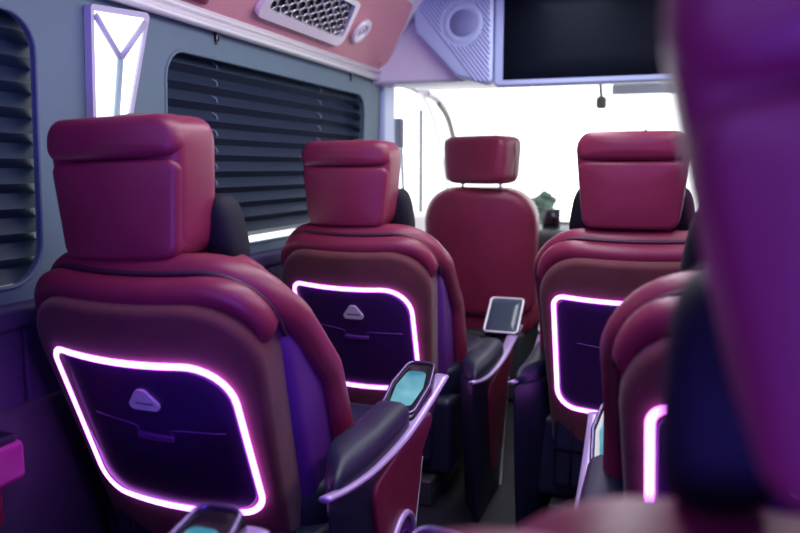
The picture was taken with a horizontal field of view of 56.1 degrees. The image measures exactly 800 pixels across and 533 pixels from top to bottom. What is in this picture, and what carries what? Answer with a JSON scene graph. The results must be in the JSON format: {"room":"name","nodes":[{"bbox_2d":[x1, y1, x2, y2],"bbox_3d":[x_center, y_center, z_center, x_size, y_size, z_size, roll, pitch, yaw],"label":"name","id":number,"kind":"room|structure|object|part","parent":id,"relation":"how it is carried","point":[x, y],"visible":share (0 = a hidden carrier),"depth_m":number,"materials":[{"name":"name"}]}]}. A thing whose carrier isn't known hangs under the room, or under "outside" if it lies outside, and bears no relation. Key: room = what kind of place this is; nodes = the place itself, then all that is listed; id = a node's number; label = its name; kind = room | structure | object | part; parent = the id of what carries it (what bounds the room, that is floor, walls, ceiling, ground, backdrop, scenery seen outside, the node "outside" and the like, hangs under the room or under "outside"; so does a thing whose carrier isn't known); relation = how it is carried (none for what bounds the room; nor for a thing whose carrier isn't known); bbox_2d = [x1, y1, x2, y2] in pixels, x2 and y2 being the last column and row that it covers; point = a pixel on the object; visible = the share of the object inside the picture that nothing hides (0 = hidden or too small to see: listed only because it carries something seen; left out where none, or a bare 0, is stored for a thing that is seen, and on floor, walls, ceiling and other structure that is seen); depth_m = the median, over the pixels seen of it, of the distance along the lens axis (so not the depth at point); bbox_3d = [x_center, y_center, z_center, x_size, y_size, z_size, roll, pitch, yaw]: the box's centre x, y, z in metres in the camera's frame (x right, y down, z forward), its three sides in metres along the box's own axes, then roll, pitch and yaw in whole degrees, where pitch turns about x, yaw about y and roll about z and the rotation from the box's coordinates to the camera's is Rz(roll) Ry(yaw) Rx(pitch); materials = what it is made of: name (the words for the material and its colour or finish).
{"room":"vehicle interior","nodes":[
{"label":"vehicle interior","id":0,"kind":"room"},
{"bbox_2d":[0,390,110,532],"bbox_3d":[-0.923,0.668,1.825,0.080,0.700,4.840,3,8,19],"label":"wall panel","id":1,"kind":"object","parent":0,"point":[61,489],"depth_m":1.86,"materials":[{"name":"grey"}]},
{"bbox_2d":[0,431,24,526],"bbox_3d":[-0.951,0.496,1.470,0.085,0.212,0.480,3,8,19],"label":"armrest","id":2,"kind":"object","parent":1,"relation":"attached to","point":[12,467],"depth_m":1.64,"materials":[{"name":"purple leather"}]},
{"bbox_3d":[-0.951,0.455,1.464,0.085,0.095,0.480,3,8,19],"label":"armrest","id":3,"kind":"part","parent":2,"relation":"part of","materials":[{"name":"leather"}]},
{"bbox_2d":[0,0,380,304],"bbox_3d":[-0.913,-0.294,1.694,0.051,0.880,4.840,3,8,19],"label":"wall","id":4,"kind":"structure","parent":0,"point":[57,26],"depth_m":1.90,"materials":[{"name":"grey plastic"}]},
{"bbox_2d":[0,4,44,291],"bbox_3d":[-1.112,-0.203,1.250,0.128,0.693,1.275,3,8,19],"label":"window","id":5,"kind":"structure","parent":4,"relation":"in","point":[10,10],"depth_m":1.79,"materials":[{"name":"clear glass"}]},
{"bbox_2d":[0,9,35,286],"bbox_3d":[-1.108,-0.225,1.257,0.056,0.713,1.275,3,8,19],"label":"window blind","id":6,"kind":"object","parent":5,"relation":"attached to","point":[17,191],"visible":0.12,"depth_m":1.79,"materials":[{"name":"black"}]},
{"bbox_2d":[84,4,148,117],"bbox_3d":[-0.753,-0.441,2.030,0.050,0.514,0.232,3,8,21],"label":"lamp","id":7,"kind":"object","parent":4,"relation":"attached to","point":[115,38],"visible":0.66,"depth_m":1.98,"materials":[{"name":"grey"}]},
{"bbox_3d":[-0.760,-0.378,2.008,0.016,0.357,0.064,5,9,34],"label":"divider stem","id":8,"kind":"part","parent":7,"relation":"part of","materials":[{"name":"teal"}]},
{"bbox_3d":[-0.743,-0.612,2.002,0.021,0.122,0.208,3,8,19],"label":"divider arm","id":9,"kind":"part","parent":7,"relation":"part of","materials":[{"name":"grey"}]},
{"bbox_2d":[0,247,281,334],"bbox_3d":[-0.912,0.119,1.749,0.062,0.063,4.840,3,8,19],"label":"trim","id":10,"kind":"structure","parent":4,"relation":"attached to","point":[20,315],"depth_m":1.76,"materials":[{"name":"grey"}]},
{"bbox_2d":[0,264,282,411],"bbox_3d":[-0.927,0.234,1.769,0.072,0.195,4.836,3,8,19],"label":"trim","id":11,"kind":"structure","parent":4,"relation":"attached to","point":[26,372],"depth_m":1.78,"materials":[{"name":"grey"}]},
{"bbox_2d":[164,49,364,244],"bbox_3d":[-0.489,-0.436,3.014,0.128,0.693,1.635,3,8,19],"label":"window","id":12,"kind":"structure","parent":4,"relation":"in","point":[175,52],"depth_m":2.73,"materials":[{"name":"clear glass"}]},
{"bbox_2d":[167,53,360,235],"bbox_3d":[-0.471,-0.481,3.055,0.054,0.673,1.715,3,8,19],"label":"window blind","id":13,"kind":"object","parent":12,"relation":"attached to","point":[261,123],"visible":0.42,"depth_m":2.88,"materials":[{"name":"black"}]},
{"bbox_3d":[-0.639,-0.424,2.580,0.053,0.662,0.005,3,8,19],"label":"cord","id":14,"kind":"part","parent":13,"relation":"part of","materials":[{"name":"blue plastic"}]},
{"bbox_3d":[-0.366,-0.526,3.352,0.053,0.662,0.005,3,8,19],"label":"cord","id":15,"kind":"part","parent":13,"relation":"part of","materials":[{"name":"blue plastic"}]},
{"bbox_2d":[181,0,413,69],"bbox_3d":[-0.763,-0.823,1.512,0.258,0.289,4.700,3,8,19],"label":"panel","id":16,"kind":"object","parent":4,"relation":"attached to","point":[389,19],"visible":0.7,"depth_m":3.25,"materials":[{"name":"leather"}]},
{"bbox_2d":[192,0,208,4],"bbox_3d":[-0.597,-0.809,2.222,0.040,0.044,0.122,3,8,19],"label":"tab","id":17,"kind":"object","parent":16,"relation":"attached to","point":[204,2],"visible":1,"depth_m":2.26,"materials":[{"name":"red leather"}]},
{"bbox_2d":[110,0,381,80],"bbox_3d":[-0.860,-0.681,1.635,0.042,0.060,4.820,3,8,19],"label":"trim rail","id":18,"kind":"object","parent":16,"relation":"attached to","point":[178,10],"visible":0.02,"depth_m":2.54,"materials":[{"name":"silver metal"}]},
{"bbox_2d":[214,32,218,44],"bbox_3d":[-0.605,-0.747,2.456,0.024,0.040,0.018,3,8,19],"label":"clip","id":19,"kind":"object","parent":18,"relation":"attached to","point":[216,35],"visible":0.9,"depth_m":2.45,"materials":[{"name":"black"}]},
{"bbox_2d":[254,0,360,45],"bbox_3d":[-0.314,-0.958,2.795,0.149,0.164,0.688,3,8,19],"label":"air vent","id":20,"kind":"object","parent":16,"relation":"attached to","point":[329,21],"visible":1,"depth_m":2.83,"materials":[{"name":"silver metal"}]},
{"bbox_2d":[270,0,349,34],"bbox_3d":[-0.307,-0.967,2.791,0.104,0.117,0.609,3,8,19],"label":"grille","id":21,"kind":"object","parent":20,"relation":"attached to","point":[321,17],"depth_m":2.83,"materials":[{"name":"silver metal"}]},
{"bbox_2d":[350,19,371,42],"bbox_3d":[-0.167,-1.013,3.228,0.088,0.096,0.116,3,8,19],"label":"reading lamp","id":22,"kind":"object","parent":16,"relation":"attached to","point":[362,28],"visible":1,"depth_m":3.21,"materials":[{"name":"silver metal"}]},
{"bbox_2d":[379,87,394,142],"bbox_3d":[-0.100,-0.130,4.090,0.100,1.690,0.180,3,8,19],"label":"trim","id":23,"kind":"structure","parent":4,"relation":"attached to","point":[387,105],"depth_m":3.95,"materials":[{"name":"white plastic"}]},
{"bbox_2d":[400,0,422,38],"bbox_3d":[-0.775,-0.860,1.571,0.357,0.394,4.840,3,8,19],"label":"trim","id":24,"kind":"structure","parent":4,"relation":"attached to","point":[416,2],"depth_m":3.60,"materials":[{"name":"white plastic"}]},
{"bbox_2d":[373,22,493,87],"bbox_3d":[0.959,-1.100,3.471,2.380,0.445,0.200,3,8,19],"label":"trim","id":25,"kind":"structure","parent":4,"relation":"attached to","point":[413,63],"depth_m":3.69,"materials":[{"name":"white plastic"}]},
{"bbox_2d":[414,0,494,85],"bbox_3d":[0.255,-1.071,3.582,0.398,0.412,0.085,3,8,19],"label":"speaker","id":26,"kind":"object","parent":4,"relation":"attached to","point":[461,33],"visible":0.94,"depth_m":3.53,"materials":[{"name":"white plastic"}]},
{"bbox_2d":[413,82,666,90],"bbox_3d":[1.116,-1.032,3.932,2.380,0.080,0.750,3,8,19],"label":"trim","id":27,"kind":"structure","parent":4,"relation":"attached to","point":[458,87],"depth_m":4.43,"materials":[{"name":"white plastic"}]},
{"bbox_2d":[494,0,666,87],"bbox_3d":[0.929,-1.037,3.348,1.020,0.428,0.074,3,8,19],"label":"television","id":28,"kind":"object","parent":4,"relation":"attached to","point":[538,42],"visible":0.7,"depth_m":3.36,"materials":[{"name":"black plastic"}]},
{"bbox_2d":[612,83,667,94],"bbox_3d":[1.472,-0.978,4.110,0.600,0.057,0.025,3,8,19],"label":"sun visor","id":29,"kind":"object","parent":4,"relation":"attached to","point":[645,88],"visible":0.46,"depth_m":4.15,"materials":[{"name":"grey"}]},
{"bbox_2d":[416,400,574,530],"bbox_3d":[0.413,1.014,2.178,2.480,0.080,6.500,3,8,19],"label":"floor","id":30,"kind":"structure","parent":0,"point":[450,509],"depth_m":2.79,"materials":[{"name":"carpet"}]},
{"bbox_2d":[169,502,269,532],"bbox_3d":[-0.692,0.437,1.008,0.798,1.370,0.931,3,8,19],"label":"seat","id":31,"kind":"object","parent":30,"relation":"on","point":[206,517],"visible":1,"depth_m":1.18,"materials":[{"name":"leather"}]},
{"bbox_2d":[34,113,448,532],"bbox_3d":[-0.352,0.313,1.974,0.815,1.365,0.979,3,8,19],"label":"seat","id":32,"kind":"object","parent":30,"relation":"on","point":[189,374],"visible":0.99,"depth_m":1.59,"materials":[{"name":"leather"}]},
{"bbox_3d":[-0.532,0.372,1.643,0.095,0.016,0.016,3,29,19],"label":"pocket handle","id":33,"kind":"part","parent":32,"relation":"part of","materials":[{"name":"purple plastic"}]},
{"bbox_3d":[-0.381,0.719,2.126,0.620,0.320,0.660,3,8,19],"label":"seat","id":34,"kind":"part","parent":32,"relation":"part of","materials":[{"name":"plastic"}]},
{"bbox_2d":[200,251,265,269],"bbox_3d":[-0.465,0.277,1.827,0.490,0.700,0.120,3,29,19],"label":"cushion","id":35,"kind":"object","parent":32,"relation":"on","point":[248,263],"depth_m":1.64,"materials":[{"name":"red leather"}]},
{"bbox_2d":[300,403,372,525],"bbox_3d":[-0.358,0.541,2.169,0.620,0.170,0.660,3,8,19],"label":"seat cushion","id":36,"kind":"object","parent":32,"relation":"on","point":[313,512],"depth_m":1.80,"materials":[{"name":"leather"}]},
{"bbox_3d":[-0.056,0.691,1.867,0.091,0.578,0.756,3,8,19],"label":"armrest","id":37,"kind":"part","parent":32,"relation":"part of","materials":[{"name":"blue leather"}]},
{"bbox_3d":[0.006,0.620,1.906,0.026,0.407,0.440,3,8,19],"label":"panel","id":38,"kind":"part","parent":32,"relation":"part of","materials":[{"name":"red leather"}]},
{"bbox_2d":[280,139,524,524],"bbox_3d":[0.032,0.201,3.019,0.825,1.390,0.955,3,8,19],"label":"seat","id":39,"kind":"object","parent":30,"relation":"on","point":[385,293],"visible":0.8,"depth_m":2.65,"materials":[{"name":"leather"}]},
{"bbox_3d":[-0.153,0.253,2.689,0.095,0.016,0.016,3,26,19],"label":"pocket handle","id":40,"kind":"part","parent":39,"relation":"part of","materials":[{"name":"purple plastic"}]},
{"bbox_3d":[0.205,0.799,3.121,0.060,0.100,0.720,3,8,19],"label":"floor rail","id":41,"kind":"part","parent":39,"relation":"part of","materials":[{"name":"black metal"}]},
{"bbox_3d":[-0.006,0.583,3.157,0.620,0.320,0.660,3,8,19],"label":"seat","id":42,"kind":"part","parent":39,"relation":"part of","materials":[{"name":"blue leather"}]},
{"bbox_2d":[439,334,481,394],"bbox_3d":[0.017,0.406,3.200,0.620,0.170,0.660,3,8,19],"label":"seat cushion","id":43,"kind":"object","parent":39,"relation":"on","point":[452,367],"depth_m":2.86,"materials":[{"name":"leather"}]},
{"bbox_3d":[0.325,0.626,2.894,0.091,0.578,0.756,3,8,19],"label":"armrest","id":44,"kind":"part","parent":39,"relation":"part of","materials":[{"name":"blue leather"}]},
{"bbox_3d":[0.387,0.555,2.934,0.026,0.407,0.440,3,8,19],"label":"panel","id":45,"kind":"part","parent":39,"relation":"part of","materials":[{"name":"red leather"}]},
{"bbox_2d":[425,135,538,400],"bbox_3d":[0.490,-0.008,4.219,0.609,1.415,0.799,3,8,19],"label":"seat","id":46,"kind":"object","parent":30,"relation":"on","point":[490,235],"visible":0.72,"depth_m":3.91,"materials":[{"name":"red leather"}]},
{"bbox_3d":[0.430,-0.084,4.034,0.609,0.690,0.222,3,14,19],"label":"backrest","id":47,"kind":"part","parent":46,"relation":"part of","materials":[{"name":"red leather"}]},
{"bbox_2d":[465,297,538,332],"bbox_3d":[0.523,0.245,4.347,0.560,0.180,0.600,3,8,19],"label":"seat cushion","id":48,"kind":"object","parent":46,"relation":"on","point":[474,323],"depth_m":4.07,"materials":[{"name":"red leather"}]},
{"bbox_3d":[0.505,0.499,4.328,0.500,0.380,0.550,3,8,19],"label":"seat","id":49,"kind":"part","parent":46,"relation":"part of","materials":[{"name":"black leather"}]},
{"bbox_2d":[507,129,692,527],"bbox_3d":[0.884,0.230,2.684,0.860,1.393,0.908,3,8,19],"label":"seat","id":50,"kind":"object","parent":30,"relation":"on","point":[631,215],"visible":0.56,"depth_m":2.35,"materials":[{"name":"leather"}]},
{"bbox_3d":[0.536,0.623,2.819,0.091,0.578,0.756,3,8,19],"label":"armrest","id":51,"kind":"part","parent":50,"relation":"part of","materials":[{"name":"blue leather"}]},
{"bbox_3d":[0.860,0.629,2.804,0.620,0.320,0.660,3,8,19],"label":"seat","id":52,"kind":"part","parent":50,"relation":"part of","materials":[{"name":"blue leather"}]},
{"bbox_3d":[0.655,0.827,2.912,0.060,0.100,0.720,3,8,19],"label":"floor rail","id":53,"kind":"part","parent":50,"relation":"part of","materials":[{"name":"grey plastic"}]},
{"bbox_2d":[411,0,799,532],"bbox_3d":[0.340,0.453,0.732,0.950,1.410,0.946,3,8,19],"label":"seat","id":54,"kind":"object","parent":30,"relation":"on","point":[730,413],"visible":1,"depth_m":0.36,"materials":[{"name":"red leather"}]},
{"bbox_2d":[514,495,799,532],"bbox_3d":[0.291,0.505,0.599,0.490,0.700,0.120,3,23,19],"label":"cushion","id":55,"kind":"object","parent":54,"relation":"on","point":[621,514],"depth_m":0.52,"materials":[{"name":"red leather"}]},
{"bbox_2d":[574,217,799,514],"bbox_3d":[0.780,0.376,1.459,0.865,1.375,0.946,3,8,19],"label":"seat","id":56,"kind":"object","parent":30,"relation":"on","point":[621,456],"visible":0.37,"depth_m":1.23,"materials":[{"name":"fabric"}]},
{"bbox_2d":[538,221,568,326],"bbox_3d":[1.474,0.143,5.119,2.480,0.880,0.080,3,8,19],"label":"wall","id":57,"kind":"structure","parent":0,"point":[540,222],"depth_m":5.17,"materials":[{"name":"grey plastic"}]},
{"bbox_2d":[403,87,455,231],"bbox_3d":[0.196,-0.281,4.730,0.186,1.623,1.250,3,8,19],"label":"door","id":58,"kind":"structure","parent":57,"relation":"in","point":[419,215],"depth_m":4.62,"materials":[{"name":"grey metal"}]},
{"bbox_2d":[395,118,404,188],"bbox_3d":[0.002,-0.533,4.169,0.066,0.571,0.076,3,8,19],"label":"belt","id":59,"kind":"object","parent":58,"relation":"attached to","point":[399,122],"visible":0.62,"depth_m":4.12,"materials":[{"name":"grey fabric"}]},
{"bbox_3d":[0.243,-0.926,4.723,0.114,0.316,0.571,3,8,23],"label":"grab handle","id":60,"kind":"part","parent":58,"relation":"part of","materials":[{"name":"grey metal"}]},
{"bbox_2d":[538,224,568,251],"bbox_3d":[1.357,-0.031,4.758,2.180,0.420,0.570,3,8,19],"label":"dashboard","id":61,"kind":"object","parent":57,"relation":"attached to","point":[545,235],"visible":0.02,"depth_m":4.61,"materials":[{"name":"grey plastic"}]},
{"bbox_2d":[542,209,559,228],"bbox_3d":[0.949,-0.297,4.693,0.110,0.130,0.078,3,8,19],"label":"display","id":62,"kind":"object","parent":61,"relation":"on","point":[550,218],"visible":0.99,"depth_m":4.66,"materials":[{"name":"grey plastic"}]},
{"bbox_3d":[1.343,-0.723,4.628,2.280,0.765,0.686,3,8,19],"label":"window","id":63,"kind":"structure","parent":57,"relation":"in","visible":0},
{"bbox_2d":[596,85,606,108],"bbox_3d":[1.154,-0.975,4.294,0.060,0.142,0.060,3,8,19],"label":"sensor mount","id":64,"kind":"object","parent":63,"relation":"attached to","point":[601,101],"visible":0.98,"depth_m":4.28,"materials":[{"name":"grey plastic"}]},
{"label":"outside","id":65,"kind":"structure","parent":0,"visible":0},
{"bbox_2d":[248,220,569,241],"bbox_3d":[5.842,-0.095,16.813,28.000,0.100,24.650,3,8,19],"label":"ground","id":66,"kind":"structure","parent":65,"point":[252,238],"depth_m":22.89,"materials":[{"name":"white"}]},
{"bbox_2d":[531,190,556,220],"bbox_3d":[1.492,0.071,8.015,0.333,1.767,0.342,1,8,6],"label":"bush","id":67,"kind":"object","parent":66,"relation":"on","point":[544,200],"visible":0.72,"depth_m":7.84,"materials":[{"name":"green plant"}]}
]}

